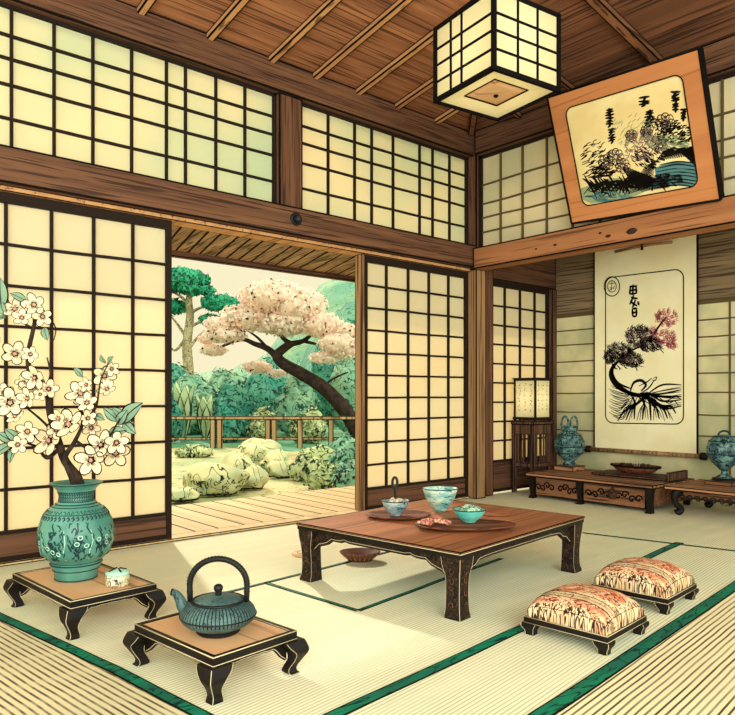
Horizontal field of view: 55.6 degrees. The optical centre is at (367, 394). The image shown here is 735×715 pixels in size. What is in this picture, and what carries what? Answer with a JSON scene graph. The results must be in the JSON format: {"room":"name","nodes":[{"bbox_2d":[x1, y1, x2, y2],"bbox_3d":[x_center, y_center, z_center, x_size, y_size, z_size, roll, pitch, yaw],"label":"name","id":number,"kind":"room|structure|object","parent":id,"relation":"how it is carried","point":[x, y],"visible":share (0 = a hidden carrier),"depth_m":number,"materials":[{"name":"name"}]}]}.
{"room":"japanese tea room","nodes":[
{"label":"japanese tea room","id":0,"kind":"room"},
{"bbox_2d":[0,0,485,566],"bbox_3d":[-1.231,-0.765,4.869,6.100,3.530,0.220,0,0,-41],"label":"wall","id":1,"kind":"structure","parent":0,"point":[26,172],"depth_m":5.32,"materials":[{"name":"brown"}]},
{"bbox_2d":[0,191,171,562],"bbox_3d":[-1.843,-0.105,4.354,1.300,2.170,0.042,0,0,-41],"label":"door","id":2,"kind":"structure","parent":1,"relation":"in","point":[104,277],"depth_m":4.43,"materials":[{"name":"paper"}]},
{"bbox_2d":[0,1,276,202],"bbox_3d":[-2.088,-1.870,4.141,3.650,0.860,0.038,0,0,-41],"label":"window","id":3,"kind":"structure","parent":1,"relation":"in","point":[67,90],"depth_m":4.59,"materials":[{"name":"paper"}]},
{"bbox_2d":[172,226,354,281],"bbox_3d":[-0.239,-1.232,6.399,10.400,0.215,0.800,0,0,-41],"label":"eave","id":4,"kind":"object","parent":1,"relation":"attached to","point":[187,243],"visible":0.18,"depth_m":5.89,"materials":[{"name":"brown wood"}]},
{"bbox_2d":[303,103,467,243],"bbox_3d":[0.211,-1.870,6.126,1.995,0.860,0.038,0,0,-41],"label":"window","id":5,"kind":"structure","parent":1,"relation":"in","point":[353,169],"depth_m":6.05,"materials":[{"name":"paper"}]},
{"bbox_2d":[365,254,467,509],"bbox_3d":[0.464,-0.105,6.345,1.325,2.170,0.042,0,0,-41],"label":"door","id":6,"kind":"structure","parent":1,"relation":"in","point":[416,315],"depth_m":6.32,"materials":[{"name":"paper"}]},
{"bbox_2d":[486,270,492,495],"bbox_3d":[1.131,-0.300,6.947,0.190,2.600,0.160,0,0,-41],"label":"trim","id":7,"kind":"structure","parent":1,"relation":"attached to","point":[489,274],"depth_m":6.91,"materials":[{"name":"brown wood"}]},
{"bbox_2d":[0,487,734,714],"bbox_3d":[1.413,1.058,2.266,8.300,0.123,7.585,0,0,-41],"label":"floor","id":8,"kind":"structure","parent":0,"point":[378,635],"depth_m":2.87,"materials":[{"name":"beige"}]},
{"bbox_2d":[3,563,166,640],"bbox_3d":[-1.313,0.922,3.213,0.721,0.158,0.451,0,0,44],"label":"stand","id":9,"kind":"object","parent":8,"relation":"on","point":[75,599],"visible":0.83,"depth_m":3.08,"materials":[{"name":"wood"}]},
{"bbox_2d":[36,479,114,582],"bbox_3d":[-1.351,0.625,3.233,0.338,0.445,0.339,0,0,9],"label":"vase","id":10,"kind":"object","parent":9,"relation":"on","point":[74,534],"visible":0.98,"depth_m":3.13,"materials":[{"name":"teal ceramic"}]},
{"bbox_2d":[0,278,142,484],"bbox_3d":[-1.358,0.008,3.158,0.695,1.073,0.210,0,0,7],"label":"branch","id":11,"kind":"object","parent":10,"relation":"in","point":[31,381],"visible":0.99,"depth_m":3.15,"materials":[{"name":"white plant"}]},
{"bbox_2d":[105,567,129,587],"bbox_3d":[-1.112,0.808,3.102,0.103,0.081,0.103,0,0,27],"label":"jar","id":12,"kind":"object","parent":9,"relation":"on","point":[116,577],"visible":1,"depth_m":3.06,"materials":[{"name":"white ceramic"}]},
{"bbox_2d":[122,612,309,705],"bbox_3d":[-0.560,0.925,2.555,0.566,0.152,0.426,0,0,43],"label":"stand","id":13,"kind":"object","parent":8,"relation":"on","point":[215,658],"visible":0.84,"depth_m":2.46,"materials":[{"name":"wood"}]},
{"bbox_2d":[170,555,256,638],"bbox_3d":[-0.537,0.716,2.511,0.275,0.275,0.275,0,0,45],"label":"kettle","id":14,"kind":"object","parent":13,"relation":"on","point":[218,614],"visible":1,"depth_m":2.45,"materials":[{"name":"metal"}]},
{"bbox_2d":[292,550,301,557],"bbox_3d":[-0.388,0.992,4.368,0.176,0.016,0.176,0,0,-41],"label":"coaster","id":15,"kind":"object","parent":8,"relation":"on","point":[297,553],"visible":0.3,"depth_m":4.33,"materials":[{"name":"beige"}]},
{"bbox_2d":[339,548,380,562],"bbox_3d":[-0.045,0.972,4.215,0.250,0.056,0.200,0,0,0],"label":"basket","id":16,"kind":"object","parent":8,"relation":"on","point":[359,555],"visible":0.94,"depth_m":4.18,"materials":[{"name":"brown wood"}]},
{"bbox_2d":[296,499,584,621],"bbox_3d":[0.426,0.845,3.868,1.074,0.310,1.238,0,0,42],"label":"table","id":17,"kind":"object","parent":8,"relation":"on","point":[454,554],"visible":0.86,"depth_m":3.58,"materials":[{"name":"brown wood"}]},
{"bbox_2d":[366,510,430,519],"bbox_3d":[0.175,0.679,3.929,0.370,0.021,0.289,0,0,0],"label":"wooden plate","id":18,"kind":"object","parent":17,"relation":"on","point":[380,514],"visible":0.94,"depth_m":3.92,"materials":[{"name":"brown wood"}]},
{"bbox_2d":[381,497,409,515],"bbox_3d":[0.157,0.628,3.927,0.160,0.103,0.160,0,0,-41],"label":"bowl","id":19,"kind":"object","parent":18,"relation":"on","point":[394,507],"visible":0.98,"depth_m":3.88,"materials":[{"name":"teal ceramic"}]},
{"bbox_2d":[391,476,398,498],"bbox_3d":[0.154,0.545,3.926,0.043,0.180,0.018,0,0,-2],"label":"spoon","id":20,"kind":"object","parent":19,"relation":"in","point":[394,487],"visible":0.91,"depth_m":3.92,"materials":[{"name":"black metal"}]},
{"bbox_2d":[422,485,457,511],"bbox_3d":[0.432,0.621,4.151,0.214,0.138,0.213,0,0,-41],"label":"bowl","id":21,"kind":"object","parent":17,"relation":"on","point":[440,498],"visible":1,"depth_m":4.09,"materials":[{"name":"ceramic"}]},
{"bbox_2d":[415,518,515,531],"bbox_3d":[0.506,0.676,3.601,0.524,0.027,0.294,0,0,0],"label":"serving tray","id":22,"kind":"object","parent":17,"relation":"on","point":[457,525],"visible":0.84,"depth_m":3.59,"materials":[{"name":"brown wood"}]},
{"bbox_2d":[417,518,451,525],"bbox_3d":[0.346,0.657,3.622,0.181,0.039,0.107,0,0,0],"label":"garnish","id":23,"kind":"object","parent":22,"relation":"on","point":[427,521],"visible":1,"depth_m":3.60,"materials":[{"name":"pink food"}]},
{"bbox_2d":[452,503,485,522],"bbox_3d":[0.542,0.631,3.711,0.180,0.098,0.180,0,0,-41],"label":"bowl","id":24,"kind":"object","parent":22,"relation":"on","point":[469,513],"visible":1,"depth_m":3.66,"materials":[{"name":"teal ceramic"}]},
{"bbox_2d":[483,512,509,515],"bbox_3d":[0.727,0.685,4.009,0.190,0.010,0.114,0,0,0],"label":"chopstick","id":25,"kind":"object","parent":17,"relation":"on","point":[485,513],"visible":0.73,"depth_m":3.97,"materials":[{"name":"brown wood"}]},
{"bbox_2d":[485,511,511,513],"bbox_3d":[0.728,0.674,4.013,0.200,0.014,0.014,0,0,10],"label":"chopstick","id":26,"kind":"object","parent":17,"relation":"on","point":[505,512],"visible":0.79,"depth_m":4.00,"materials":[{"name":"brown wood"}]},
{"bbox_2d":[511,420,553,492],"bbox_3d":[1.695,0.632,7.170,0.355,0.735,0.290,0,0,-41],"label":"lamp stand","id":27,"kind":"object","parent":8,"relation":"on","point":[531,428],"visible":0.88,"depth_m":7.12,"materials":[{"name":"brown wood"}]},
{"bbox_2d":[512,377,552,420],"bbox_3d":[1.696,0.045,7.171,0.300,0.440,0.300,0,0,-41],"label":"lamp","id":28,"kind":"object","parent":27,"relation":"on","point":[532,396],"visible":0.98,"depth_m":7.09,"materials":[{"name":"beige paper"}]},
{"bbox_2d":[521,583,649,655],"bbox_3d":[0.913,0.906,2.921,0.386,0.188,0.386,0,0,44],"label":"seat","id":29,"kind":"object","parent":8,"relation":"on","point":[601,615],"visible":1,"depth_m":2.81,"materials":[{"name":"fabric"}]},
{"bbox_2d":[526,583,643,635],"bbox_3d":[0.913,0.870,2.921,0.350,0.115,0.350,0,0,44],"label":"cushion","id":30,"kind":"object","parent":29,"relation":"on","point":[577,609],"depth_m":2.82,"materials":[{"name":"fabric"}]},
{"bbox_2d":[526,469,693,513],"bbox_3d":[2.256,0.880,6.581,0.784,0.240,1.295,0,0,-41],"label":"console table","id":31,"kind":"object","parent":8,"relation":"on","point":[581,486],"visible":0.94,"depth_m":6.27,"materials":[{"name":"brown wood"}]},
{"bbox_2d":[553,415,585,471],"bbox_3d":[2.042,0.482,7.046,0.317,0.556,0.317,0,0,-41],"label":"vase","id":32,"kind":"object","parent":31,"relation":"on","point":[569,444],"visible":1,"depth_m":6.96,"materials":[{"name":"teal ceramic"}]},
{"bbox_2d":[591,469,687,481],"bbox_3d":[2.501,0.718,6.439,0.340,0.085,0.760,0,0,-41],"label":"tray","id":33,"kind":"object","parent":31,"relation":"on","point":[682,474],"visible":0.98,"depth_m":6.25,"materials":[{"name":"brown wood"}]},
{"bbox_2d":[610,457,661,474],"bbox_3d":[2.490,0.655,6.482,0.247,0.151,0.494,0,0,-41],"label":"oval bowl","id":34,"kind":"object","parent":33,"relation":"on","point":[629,468],"visible":1,"depth_m":6.42,"materials":[{"name":"brown wood"}]},
{"bbox_2d":[592,557,698,614],"bbox_3d":[1.357,0.906,3.417,0.386,0.188,0.386,0,0,44],"label":"seat","id":35,"kind":"object","parent":8,"relation":"on","point":[662,583],"visible":0.94,"depth_m":3.30,"materials":[{"name":"fabric"}]},
{"bbox_2d":[594,557,693,597],"bbox_3d":[1.357,0.870,3.417,0.350,0.115,0.350,0,0,44],"label":"cushion","id":36,"kind":"object","parent":35,"relation":"on","point":[637,577],"depth_m":3.31,"materials":[{"name":"fabric"}]},
{"bbox_2d":[664,479,734,514],"bbox_3d":[3.093,0.879,5.675,0.700,0.242,1.050,0,0,-41],"label":"side table","id":37,"kind":"object","parent":8,"relation":"on","point":[697,490],"visible":0.99,"depth_m":5.73,"materials":[{"name":"brown wood"}]},
{"bbox_2d":[705,430,734,486],"bbox_3d":[3.030,0.528,5.918,0.287,0.464,0.287,0,0,-41],"label":"vase","id":38,"kind":"object","parent":37,"relation":"on","point":[720,449],"visible":1,"depth_m":5.84,"materials":[{"name":"ceramic"}]},
{"bbox_2d":[120,0,734,135],"bbox_3d":[0.262,-2.980,2.604,7.000,0.991,5.900,0,0,-41],"label":"ceiling","id":39,"kind":"structure","parent":0,"point":[383,49],"depth_m":5.00,"materials":[{"name":"brown wood"}]},
{"bbox_2d":[433,0,560,121],"bbox_3d":[0.790,-2.312,4.288,0.548,0.972,0.548,0,0,-33],"label":"pendant lantern","id":40,"kind":"object","parent":39,"relation":"hanging from","point":[495,60],"visible":1,"depth_m":4.14,"materials":[{"name":"paper"}]},
{"bbox_2d":[464,79,528,105],"bbox_3d":[0.790,-1.853,4.289,0.314,0.054,0.314,0,0,-41],"label":"diffuser","id":41,"kind":"object","parent":40,"relation":"attached to","point":[492,92],"depth_m":4.27,"materials":[{"name":"beige"}]},
{"bbox_2d":[473,34,734,270],"bbox_3d":[3.004,-1.867,4.498,0.214,1.325,5.885,0,0,-41],"label":"wall","id":42,"kind":"structure","parent":0,"point":[524,218],"depth_m":6.12,"materials":[{"name":"brown"}]},
{"bbox_2d":[547,47,724,224],"bbox_3d":[1.988,-1.888,5.269,0.425,1.044,1.216,0,0,-41],"label":"framed picture","id":43,"kind":"object","parent":42,"relation":"attached to","point":[642,139],"visible":1,"depth_m":5.18,"materials":[{"name":"brown wood"}]},
{"bbox_2d":[556,228,734,505],"bbox_3d":[3.987,-0.300,5.502,0.093,2.600,6.120,0,0,-41],"label":"wall","id":44,"kind":"structure","parent":0,"point":[574,274],"depth_m":6.52,"materials":[{"name":"paint"}]},
{"bbox_2d":[493,280,548,491],"bbox_3d":[1.598,-0.090,7.324,1.010,2.140,0.042,0,0,-41],"label":"door","id":45,"kind":"structure","parent":44,"relation":"in","point":[520,312],"depth_m":7.25,"materials":[{"name":"paper"}]},
{"bbox_2d":[493,259,555,288],"bbox_3d":[1.612,-1.380,7.369,1.090,0.440,0.150,0,0,-41],"label":"trim","id":46,"kind":"structure","parent":44,"relation":"attached to","point":[542,274],"depth_m":7.39,"materials":[{"name":"brown wood"}]},
{"bbox_2d":[549,289,556,468],"bbox_3d":[1.997,-0.080,7.695,0.080,2.160,0.160,0,0,-41],"label":"trim","id":47,"kind":"structure","parent":44,"relation":"attached to","point":[552,292],"depth_m":7.63,"materials":[{"name":"brown wood"}]},
{"bbox_2d":[584,234,707,460],"bbox_3d":[2.700,-0.480,6.855,0.072,2.162,1.240,0,0,-41],"label":"scroll","id":48,"kind":"object","parent":44,"relation":"attached to","point":[646,296],"visible":1,"depth_m":6.83,"materials":[{"name":"paper"}]},
{"bbox_2d":[602,269,683,424],"bbox_3d":[2.699,-0.461,6.870,0.001,1.504,0.845,0,0,-41],"label":"painting","id":49,"kind":"object","parent":48,"relation":"attached to","point":[624,357],"depth_m":6.88},
{"label":"outside","id":50,"kind":"structure","parent":0,"visible":0},
{"bbox_2d":[172,424,349,505],"bbox_3d":[-38.636,1.419,75.369,200.000,0.071,155.400,0,0,-41],"label":"ground","id":51,"kind":"structure","parent":50,"point":[180,465],"depth_m":14.72,"materials":[{"name":"sand"}]},
{"bbox_2d":[172,393,185,441],"bbox_3d":[-6.138,0.562,20.725,1.428,1.692,1.178,0,0,26],"label":"shrub","id":52,"kind":"object","parent":51,"relation":"on","point":[178,426],"visible":0.16,"depth_m":20.60,"materials":[{"name":"teal plant"}]},
{"bbox_2d":[172,362,189,386],"bbox_3d":[-8.558,-0.003,29.381,2.311,2.824,2.217,0,0,-41],"label":"shrub","id":53,"kind":"object","parent":51,"relation":"on","point":[177,371],"visible":0.02,"depth_m":29.07,"materials":[{"name":"teal plant"}]},
{"bbox_2d":[173,382,194,436],"bbox_3d":[-5.690,0.499,21.509,0.747,1.801,0.749,0,0,-41],"label":"plant","id":54,"kind":"object","parent":51,"relation":"on","point":[184,398],"visible":0.57,"depth_m":21.34,"materials":[{"name":"green plant"}]},
{"bbox_2d":[172,487,199,501],"bbox_3d":[-2.488,1.335,9.337,0.466,0.190,0.412,0,0,0],"label":"rock","id":55,"kind":"object","parent":51,"relation":"on","point":[186,494],"visible":0.77,"depth_m":9.21,"materials":[{"name":"beige stone"}]},
{"bbox_2d":[175,443,213,457],"bbox_3d":[-3.978,1.260,15.834,0.892,0.322,0.848,0,0,-41],"label":"shrub","id":56,"kind":"object","parent":51,"relation":"on","point":[197,450],"visible":1,"depth_m":15.61,"materials":[{"name":"green plant"}]},
{"bbox_2d":[172,372,220,433],"bbox_3d":[-6.185,0.280,25.438,2.441,2.260,1.987,0,0,-41],"label":"shrub","id":57,"kind":"object","parent":51,"relation":"on","point":[200,389],"visible":0.27,"depth_m":24.75,"materials":[{"name":"green plant"}]},
{"bbox_2d":[196,394,213,436],"bbox_3d":[-5.131,0.677,21.994,0.592,1.446,0.594,0,0,-41],"label":"plant","id":58,"kind":"object","parent":51,"relation":"on","point":[205,407],"visible":0.82,"depth_m":21.88,"materials":[{"name":"green plant"}]},
{"bbox_2d":[172,265,239,374],"bbox_3d":[-8.051,-2.298,31.659,4.677,7.399,2.508,0,0,0],"label":"pine tree","id":59,"kind":"object","parent":51,"relation":"on","point":[191,282],"visible":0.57,"depth_m":31.71,"materials":[{"name":"green plant"}]},
{"bbox_2d":[182,462,249,496],"bbox_3d":[-2.180,1.190,9.959,0.972,0.481,0.729,0,0,0],"label":"rock","id":60,"kind":"object","parent":51,"relation":"on","point":[209,479],"visible":0.9,"depth_m":9.71,"materials":[{"name":"beige stone"}]},
{"bbox_2d":[204,366,246,390],"bbox_3d":[-5.935,0.068,30.580,2.233,2.681,2.190,0,0,-41],"label":"shrub","id":61,"kind":"object","parent":51,"relation":"on","point":[219,377],"visible":0.23,"depth_m":30.19,"materials":[{"name":"green plant"}]},
{"bbox_2d":[211,395,244,442],"bbox_3d":[-4.149,0.699,20.745,1.089,1.421,1.216,0,0,-20],"label":"shrub","id":62,"kind":"object","parent":51,"relation":"on","point":[226,406],"visible":0.7,"depth_m":20.37,"materials":[{"name":"teal plant"}]},
{"bbox_2d":[213,381,262,436],"bbox_3d":[-4.424,0.462,23.815,2.087,1.897,1.578,0,0,-41],"label":"shrub","id":63,"kind":"object","parent":51,"relation":"on","point":[246,405],"visible":0.28,"depth_m":23.34,"materials":[{"name":"teal plant"}]},
{"bbox_2d":[219,451,260,469],"bbox_3d":[-2.110,1.186,11.599,0.722,0.488,0.601,0,0,0],"label":"rock","id":64,"kind":"object","parent":51,"relation":"on","point":[235,459],"visible":0.39,"depth_m":11.45,"materials":[{"name":"beige stone"}]},
{"bbox_2d":[240,465,268,490],"bbox_3d":[-1.758,1.247,10.506,0.477,0.366,0.523,0,0,35],"label":"rock","id":65,"kind":"object","parent":51,"relation":"on","point":[259,477],"visible":0.7,"depth_m":10.37,"materials":[{"name":"beige stone"}]},
{"bbox_2d":[236,438,282,465],"bbox_3d":[-2.128,1.131,13.587,0.955,0.598,0.752,0,0,0],"label":"rock","id":66,"kind":"object","parent":51,"relation":"on","point":[256,449],"visible":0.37,"depth_m":13.32,"materials":[{"name":"beige stone"}]},
{"bbox_2d":[246,406,274,436],"bbox_3d":[-3.238,0.868,21.141,0.827,1.080,0.948,0,0,-41],"label":"shrub","id":67,"kind":"object","parent":51,"relation":"on","point":[256,428],"visible":0.46,"depth_m":20.93,"materials":[{"name":"green plant"}]},
{"bbox_2d":[172,486,354,534],"bbox_3d":[-0.429,1.210,6.578,10.347,0.420,1.320,0,0,-41],"label":"deck","id":68,"kind":"object","parent":51,"relation":"on","point":[201,516],"visible":0.17,"depth_m":6.14,"materials":[{"name":"beige wood"}]},
{"bbox_2d":[172,416,354,447],"bbox_3d":[-5.765,1.010,18.820,26.000,0.880,0.140,0,0,0],"label":"fence","id":69,"kind":"object","parent":51,"relation":"on","point":[270,421],"visible":0.37,"depth_m":18.76,"materials":[{"name":"brown wood"}]},
{"bbox_2d":[244,357,286,428],"bbox_3d":[-4.003,-0.086,28.595,2.427,2.992,2.706,0,0,-41],"label":"shrub","id":70,"kind":"object","parent":51,"relation":"on","point":[262,388],"visible":0.37,"depth_m":27.63,"materials":[{"name":"teal plant"}]},
{"bbox_2d":[194,279,354,384],"bbox_3d":[-22.378,-9.403,110.537,104.586,22.677,109.543,0,0,-41],"label":"hill","id":71,"kind":"structure","parent":51,"relation":"on","point":[338,293],"depth_m":95.72,"materials":[{"name":"green plant"}]},
{"bbox_2d":[259,449,291,471],"bbox_3d":[-1.660,1.211,12.829,0.504,0.437,0.511,0,0,40],"label":"rock","id":72,"kind":"object","parent":51,"relation":"on","point":[276,454],"visible":0.44,"depth_m":12.70,"materials":[{"name":"beige stone"}]},
{"bbox_2d":[197,278,354,436],"bbox_3d":[-2.796,-0.997,21.882,5.286,5.135,3.193,0,0,20],"label":"cherry tree","id":73,"kind":"object","parent":51,"relation":"on","point":[280,308],"visible":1,"depth_m":21.23,"materials":[{"name":"pink plant"}]},
{"bbox_2d":[267,461,289,478],"bbox_3d":[-1.491,1.275,11.907,0.422,0.310,0.355,0,0,-25],"label":"rock","id":74,"kind":"object","parent":51,"relation":"on","point":[275,469],"visible":0.88,"depth_m":11.78,"materials":[{"name":"beige stone"}]},
{"bbox_2d":[272,373,321,435],"bbox_3d":[-2.477,0.264,24.640,1.547,2.290,2.461,0,0,6],"label":"shrub","id":75,"kind":"object","parent":51,"relation":"on","point":[297,396],"visible":0.59,"depth_m":23.84,"materials":[{"name":"green plant"}]},
{"bbox_2d":[287,453,310,480],"bbox_3d":[-1.027,1.181,11.527,0.602,0.466,0.532,0,0,-2],"label":"shrub","id":76,"kind":"object","parent":51,"relation":"on","point":[294,472],"visible":0.39,"depth_m":11.37,"materials":[{"name":"green plant"}]},
{"bbox_2d":[288,407,326,442],"bbox_3d":[-1.782,0.867,20.487,0.939,1.087,1.318,0,0,-41],"label":"shrub","id":77,"kind":"object","parent":51,"relation":"on","point":[311,428],"visible":0.62,"depth_m":20.15,"materials":[{"name":"green plant"}]},
{"bbox_2d":[296,444,336,459],"bbox_3d":[-0.946,1.171,13.262,0.898,0.492,0.789,0,0,19],"label":"shrub","id":78,"kind":"object","parent":51,"relation":"on","point":[323,450],"visible":0.38,"depth_m":13.05,"materials":[{"name":"green plant"}]},
{"bbox_2d":[300,455,337,489],"bbox_3d":[-0.670,1.155,10.408,0.715,0.516,0.680,0,0,-41],"label":"shrub","id":79,"kind":"object","parent":51,"relation":"on","point":[316,472],"visible":0.78,"depth_m":10.19,"materials":[{"name":"green plant"}]},
{"bbox_2d":[300,301,354,410],"bbox_3d":[-14.605,-4.708,72.140,68.256,12.849,71.491,0,0,-41],"label":"hill","id":80,"kind":"structure","parent":51,"relation":"on","point":[347,312],"depth_m":64.05,"materials":[{"name":"green plant"}]},
{"bbox_2d":[311,339,354,426],"bbox_3d":[-1.220,-0.775,31.550,2.539,4.363,2.934,0,0,-41],"label":"shrub","id":81,"kind":"object","parent":51,"relation":"on","point":[325,371],"visible":0.12,"depth_m":30.89,"materials":[{"name":"teal plant"}]},
{"bbox_2d":[326,439,354,464],"bbox_3d":[-0.233,1.055,11.318,1.021,0.715,1.002,0,0,-41],"label":"shrub","id":82,"kind":"object","parent":51,"relation":"on","point":[346,451],"visible":0.21,"depth_m":10.97,"materials":[{"name":"green plant"}]},
{"bbox_2d":[327,358,354,433],"bbox_3d":[-0.467,-0.046,25.608,2.389,2.907,1.878,0,0,-41],"label":"shrub","id":83,"kind":"object","parent":51,"relation":"on","point":[344,384],"visible":0.23,"depth_m":24.82,"materials":[{"name":"green plant"}]},
{"bbox_2d":[328,434,354,451],"bbox_3d":[-0.214,1.111,14.383,1.247,0.615,1.158,0,0,-41],"label":"shrub","id":84,"kind":"object","parent":51,"relation":"on","point":[338,443],"visible":0.05,"depth_m":14.26,"materials":[{"name":"green plant"}]},
{"bbox_2d":[330,457,354,487],"bbox_3d":[-0.226,1.127,9.515,0.598,0.572,0.680,0,0,-41],"label":"shrub","id":85,"kind":"object","parent":51,"relation":"on","point":[344,476],"visible":0.45,"depth_m":9.35,"materials":[{"name":"green plant"}]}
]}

